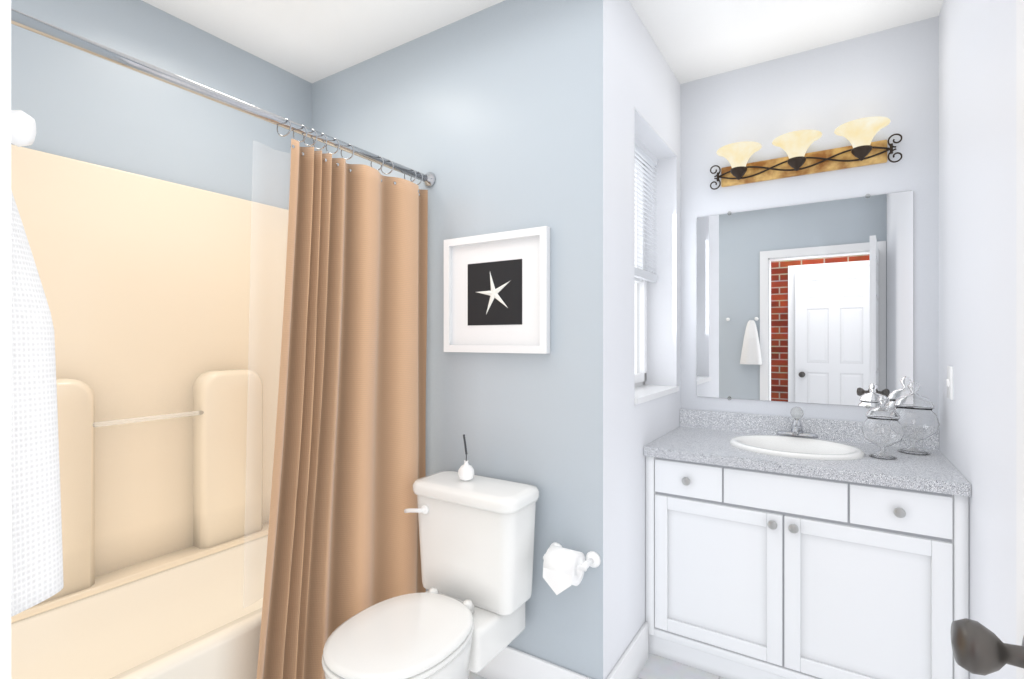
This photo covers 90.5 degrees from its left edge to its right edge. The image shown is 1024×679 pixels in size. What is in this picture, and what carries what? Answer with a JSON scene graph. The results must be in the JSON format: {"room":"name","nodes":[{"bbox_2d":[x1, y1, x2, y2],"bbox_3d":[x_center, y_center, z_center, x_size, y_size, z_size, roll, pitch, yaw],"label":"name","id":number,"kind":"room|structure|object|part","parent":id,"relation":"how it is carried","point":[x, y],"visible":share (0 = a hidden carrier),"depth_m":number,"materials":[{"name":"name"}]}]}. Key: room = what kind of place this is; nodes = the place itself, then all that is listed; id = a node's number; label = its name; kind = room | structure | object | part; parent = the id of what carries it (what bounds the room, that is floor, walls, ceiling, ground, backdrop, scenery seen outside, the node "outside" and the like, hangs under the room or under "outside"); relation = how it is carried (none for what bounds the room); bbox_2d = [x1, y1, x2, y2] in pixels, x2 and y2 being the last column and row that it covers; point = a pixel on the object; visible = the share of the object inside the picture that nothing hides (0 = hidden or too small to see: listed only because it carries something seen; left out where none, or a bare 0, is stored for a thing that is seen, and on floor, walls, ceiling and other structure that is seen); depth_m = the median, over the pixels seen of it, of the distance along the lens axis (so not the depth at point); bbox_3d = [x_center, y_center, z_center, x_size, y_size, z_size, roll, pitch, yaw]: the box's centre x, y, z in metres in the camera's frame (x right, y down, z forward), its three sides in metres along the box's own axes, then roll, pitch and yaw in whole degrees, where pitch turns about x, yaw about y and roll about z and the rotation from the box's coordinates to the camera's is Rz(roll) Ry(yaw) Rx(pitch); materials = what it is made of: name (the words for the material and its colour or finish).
{"room":"bathroom","nodes":[
{"label":"bathroom","id":0,"kind":"room"},
{"bbox_2d":[11,0,311,209],"bbox_3d":[-1.454,0.010,1.939,0.120,2.580,1.740,0,0,33],"label":"wall","id":1,"kind":"structure","parent":0,"point":[76,104],"depth_m":1.95,"materials":[{"name":"grey paint"}]},
{"bbox_2d":[312,0,615,678],"bbox_3d":[-0.315,0.010,2.172,1.550,2.580,0.120,0,0,33],"label":"wall","id":2,"kind":"structure","parent":0,"point":[457,108],"depth_m":1.85,"materials":[{"name":"paint"}]},
{"bbox_2d":[11,8,435,678],"bbox_3d":[-0.741,0.232,1.483,0.120,1.857,1.500,0,0,33],"label":"shower curtain","id":3,"kind":"object","parent":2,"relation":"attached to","point":[347,468],"visible":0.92,"depth_m":1.69,"materials":[{"name":"brown fabric"}]},
{"bbox_3d":[-0.747,-0.665,1.486,0.064,0.064,1.500,0,0,33],"label":"rod","id":4,"kind":"part","parent":3,"relation":"part of","materials":[{"name":"silver metal"}]},
{"bbox_2d":[444,226,549,353],"bbox_3d":[-0.069,-0.175,1.924,0.470,0.450,0.028,0,0,33],"label":"framed picture","id":5,"kind":"object","parent":2,"relation":"attached to","point":[496,292],"visible":0.96,"depth_m":1.91,"materials":[{"name":"white wood"}]},
{"bbox_2d":[467,258,522,325],"bbox_3d":[-0.068,-0.175,1.925,0.250,0.240,0.002,0,0,33],"label":"art","id":6,"kind":"object","parent":5,"relation":"attached to","point":[494,285],"depth_m":1.92,"materials":[{"name":"grey paper"}]},
{"bbox_2d":[543,542,600,594],"bbox_3d":[0.181,0.765,1.704,0.194,0.129,0.134,0,0,33],"label":"toilet paper holder","id":7,"kind":"object","parent":2,"relation":"attached to","point":[564,569],"visible":1,"depth_m":1.66,"materials":[{"name":"white paper"}]},
{"bbox_2d":[142,0,943,83],"bbox_3d":[-0.384,-1.310,1.136,2.790,0.060,3.940,0,0,33],"label":"ceiling","id":8,"kind":"structure","parent":0,"point":[311,41],"depth_m":2.06,"materials":[{"name":"paint"}]},
{"bbox_2d":[469,652,725,678],"bbox_3d":[-0.384,1.330,1.136,2.790,0.060,3.940,0,0,33],"label":"floor","id":9,"kind":"structure","parent":0,"point":[656,667],"depth_m":1.98,"materials":[{"name":"tile"}]},
{"bbox_2d":[11,144,288,678],"bbox_3d":[-1.084,0.343,1.702,0.753,1.915,1.494,0,0,33],"label":"shower","id":10,"kind":"object","parent":9,"relation":"on","point":[146,282],"visible":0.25,"depth_m":1.88,"materials":[{"name":"beige plastic"}]},
{"bbox_2d":[322,470,538,678],"bbox_3d":[-0.267,0.909,1.634,0.454,0.781,0.711,0,0,33],"label":"toilet","id":11,"kind":"object","parent":9,"relation":"on","point":[463,616],"visible":1,"depth_m":1.68,"materials":[{"name":"ceramic"}]},
{"bbox_3d":[-0.330,0.887,1.536,0.380,0.045,0.478,0,0,33],"label":"seat","id":12,"kind":"part","parent":11,"relation":"part of","materials":[{"name":"ceramic"}]},
{"bbox_3d":[-0.348,0.617,1.842,0.093,0.036,0.036,0,0,33],"label":"lever","id":13,"kind":"part","parent":11,"relation":"part of","materials":[{"name":"white plastic"}]},
{"bbox_2d":[458,434,473,480],"bbox_3d":[-0.169,0.433,1.871,0.060,0.168,0.060,0,0,33],"label":"bud vase","id":14,"kind":"object","parent":11,"relation":"on","point":[466,471],"visible":1,"depth_m":1.85,"materials":[{"name":"white ceramic"}]},
{"bbox_3d":[-0.136,0.542,1.839,0.454,0.046,0.224,0,0,33],"label":"lid","id":15,"kind":"part","parent":11,"relation":"part of","materials":[{"name":"ceramic"}]},
{"bbox_3d":[-0.134,0.740,1.842,0.429,0.350,0.204,0,0,33],"label":"tank","id":16,"kind":"part","parent":11,"relation":"part of","materials":[{"name":"ceramic"}]},
{"bbox_2d":[644,407,970,678],"bbox_3d":[1.108,0.795,2.029,0.994,1.009,0.582,0,0,33],"label":"bathroom vanity","id":17,"kind":"object","parent":9,"relation":"on","point":[785,547],"visible":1,"depth_m":1.80,"materials":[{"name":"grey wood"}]},
{"bbox_2d":[644,408,970,496],"bbox_3d":[1.108,0.408,2.029,0.994,0.123,0.582,0,0,33],"label":"countertop","id":18,"kind":"structure","parent":17,"relation":"on","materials":[{"name":"grey stone"}]},
{"bbox_2d":[776,407,817,485],"bbox_3d":[1.173,0.431,2.103,0.156,0.280,0.281,0,0,33],"label":"faucet","id":19,"kind":"object","parent":18,"relation":"on","point":[796,440],"depth_m":2.14,"materials":[{"name":"grey metal"}]},
{"bbox_2d":[729,435,864,488],"bbox_3d":[1.114,0.493,2.011,0.464,0.157,0.376,0,0,33],"label":"sink","id":20,"kind":"object","parent":18,"relation":"in","point":[798,447],"depth_m":2.03,"materials":[{"name":"ceramic"}]},
{"bbox_2d":[861,395,904,459],"bbox_3d":[1.359,0.317,1.861,0.129,0.228,0.129,0,0,33],"label":"apothecary jar","id":21,"kind":"object","parent":18,"relation":"on","point":[882,427],"visible":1,"depth_m":1.83,"materials":[{"name":"clear glass"}]},
{"bbox_2d":[894,381,939,454],"bbox_3d":[1.534,0.295,1.939,0.154,0.273,0.154,0,0,33],"label":"apothecary jar","id":22,"kind":"object","parent":18,"relation":"on","point":[918,420],"visible":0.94,"depth_m":1.90,"materials":[{"name":"clear glass"}]},
{"bbox_2d":[616,0,679,663],"bbox_3d":[0.547,0.010,2.285,0.220,2.580,1.000,0,0,33],"label":"wall","id":23,"kind":"structure","parent":0,"point":[647,85],"depth_m":1.94,"materials":[{"name":"white paint"}]},
{"bbox_2d":[634,107,678,404],"bbox_3d":[0.561,-0.325,2.276,0.212,1.152,0.622,0,0,33],"label":"window unit","id":24,"kind":"structure","parent":23,"relation":"in","point":[655,266],"depth_m":2.51,"materials":[{"name":"white paint"}]},
{"bbox_2d":[634,114,657,282],"bbox_3d":[0.552,-0.591,2.282,0.030,0.611,0.596,0,0,33],"label":"blind","id":25,"kind":"object","parent":24,"relation":"attached to","point":[642,148],"depth_m":2.47,"materials":[{"name":"white plastic"}]},
{"bbox_3d":[0.580,0.239,2.264,0.167,0.023,0.620,0,0,33],"label":"sill","id":26,"kind":"part","parent":24,"relation":"part of","materials":[{"name":"white wood"}]},
{"bbox_2d":[680,16,938,421],"bbox_3d":[1.349,0.010,2.295,1.120,2.580,0.120,0,0,33],"label":"wall","id":27,"kind":"structure","parent":0,"point":[892,74],"depth_m":2.21,"materials":[{"name":"paint"}]},
{"bbox_2d":[697,191,912,407],"bbox_3d":[1.262,-0.160,2.271,0.840,0.898,0.012,0,0,33],"label":"vanity mirror","id":28,"kind":"object","parent":27,"relation":"attached to","point":[808,303],"visible":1,"depth_m":2.24,"materials":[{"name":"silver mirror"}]},
{"bbox_2d":[710,116,901,189],"bbox_3d":[1.226,-0.791,2.187,0.736,0.148,0.194,0,0,33],"label":"sconce","id":29,"kind":"object","parent":27,"relation":"attached to","point":[859,135],"visible":1,"depth_m":2.17,"materials":[{"name":"beige glass"}]},
{"bbox_3d":[1.031,-0.819,2.308,0.189,0.092,0.189,0,0,33],"label":"lamp shade","id":30,"kind":"part","parent":29,"relation":"part of","materials":[{"name":"white glass"}]},
{"bbox_3d":[1.225,-0.819,2.184,0.189,0.092,0.189,0,0,33],"label":"lamp shade","id":31,"kind":"part","parent":29,"relation":"part of","materials":[{"name":"white glass"}]},
{"bbox_3d":[1.273,-0.775,2.259,0.640,0.090,0.022,0,0,33],"label":"plate","id":32,"kind":"part","parent":29,"relation":"part of","materials":[{"name":"gold metal"}]},
{"bbox_3d":[1.419,-0.819,2.060,0.189,0.092,0.189,0,0,33],"label":"lamp shade","id":33,"kind":"part","parent":29,"relation":"part of","materials":[{"name":"white glass"}]},
{"bbox_2d":[939,0,1015,678],"bbox_3d":[0.709,0.010,0.366,0.120,2.580,3.820,0,0,33],"label":"wall","id":34,"kind":"structure","parent":0,"point":[977,219],"depth_m":1.41,"materials":[{"name":"white paint"}]},
{"bbox_2d":[946,366,952,399],"bbox_3d":[1.545,0.152,1.796,0.012,0.115,0.070,0,0,33],"label":"switch plate","id":35,"kind":"object","parent":34,"relation":"attached to","point":[949,382],"visible":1,"depth_m":1.76,"materials":[{"name":"white plastic"}]},
{"bbox_3d":[-0.766,0.010,0.537,2.550,2.580,0.120,0,0,33],"label":"wall","id":36,"kind":"structure","parent":0,"visible":0},
{"bbox_2d":[0,0,10,678],"bbox_3d":[-0.084,0.253,0.101,0.920,2.095,0.156,0,0,33],"label":"door frame","id":37,"kind":"structure","parent":36,"relation":"attached to","point":[5,339],"depth_m":0.38,"materials":[{"name":"white wood"}]},
{"bbox_2d":[11,110,35,146],"bbox_3d":[-0.445,-0.187,0.436,0.032,0.031,0.055,0,0,33],"label":"towel hook","id":38,"kind":"object","parent":36,"relation":"attached to","point":[23,128],"visible":0.75,"depth_m":0.43,"materials":[{"name":"white plastic"}]},
{"bbox_2d":[11,190,63,616],"bbox_3d":[-0.471,0.025,0.480,0.186,0.400,0.059,0,0,33],"label":"hanging towel","id":39,"kind":"object","parent":38,"relation":"hanging from","point":[36,555],"visible":0.88,"depth_m":0.44,"materials":[{"name":"white fabric"}]},
{"bbox_2d":[470,646,606,678],"bbox_3d":[-0.024,1.225,1.905,0.806,0.150,0.016,0,0,33],"label":"baseboard","id":40,"kind":"structure","parent":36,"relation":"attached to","point":[507,662],"depth_m":1.86,"materials":[{"name":"white wood"}]},
{"bbox_2d":[607,622,647,678],"bbox_3d":[0.430,1.225,1.886,0.020,0.150,0.440,0,0,33],"label":"baseboard","id":41,"kind":"structure","parent":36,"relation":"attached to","point":[634,658],"depth_m":1.92,"materials":[{"name":"white wood"}]},
{"bbox_2d":[951,0,1023,678],"bbox_3d":[0.450,0.288,0.305,0.190,2.015,0.780,0,0,33],"label":"door","id":42,"kind":"structure","parent":36,"relation":"in","point":[978,648],"depth_m":0.63,"materials":[{"name":"white wood"}]},
{"bbox_3d":[0.624,0.371,0.578,0.190,0.060,0.072,0,0,33],"label":"knob","id":43,"kind":"part","parent":42,"relation":"part of","materials":[{"name":"grey metal"}]}
]}

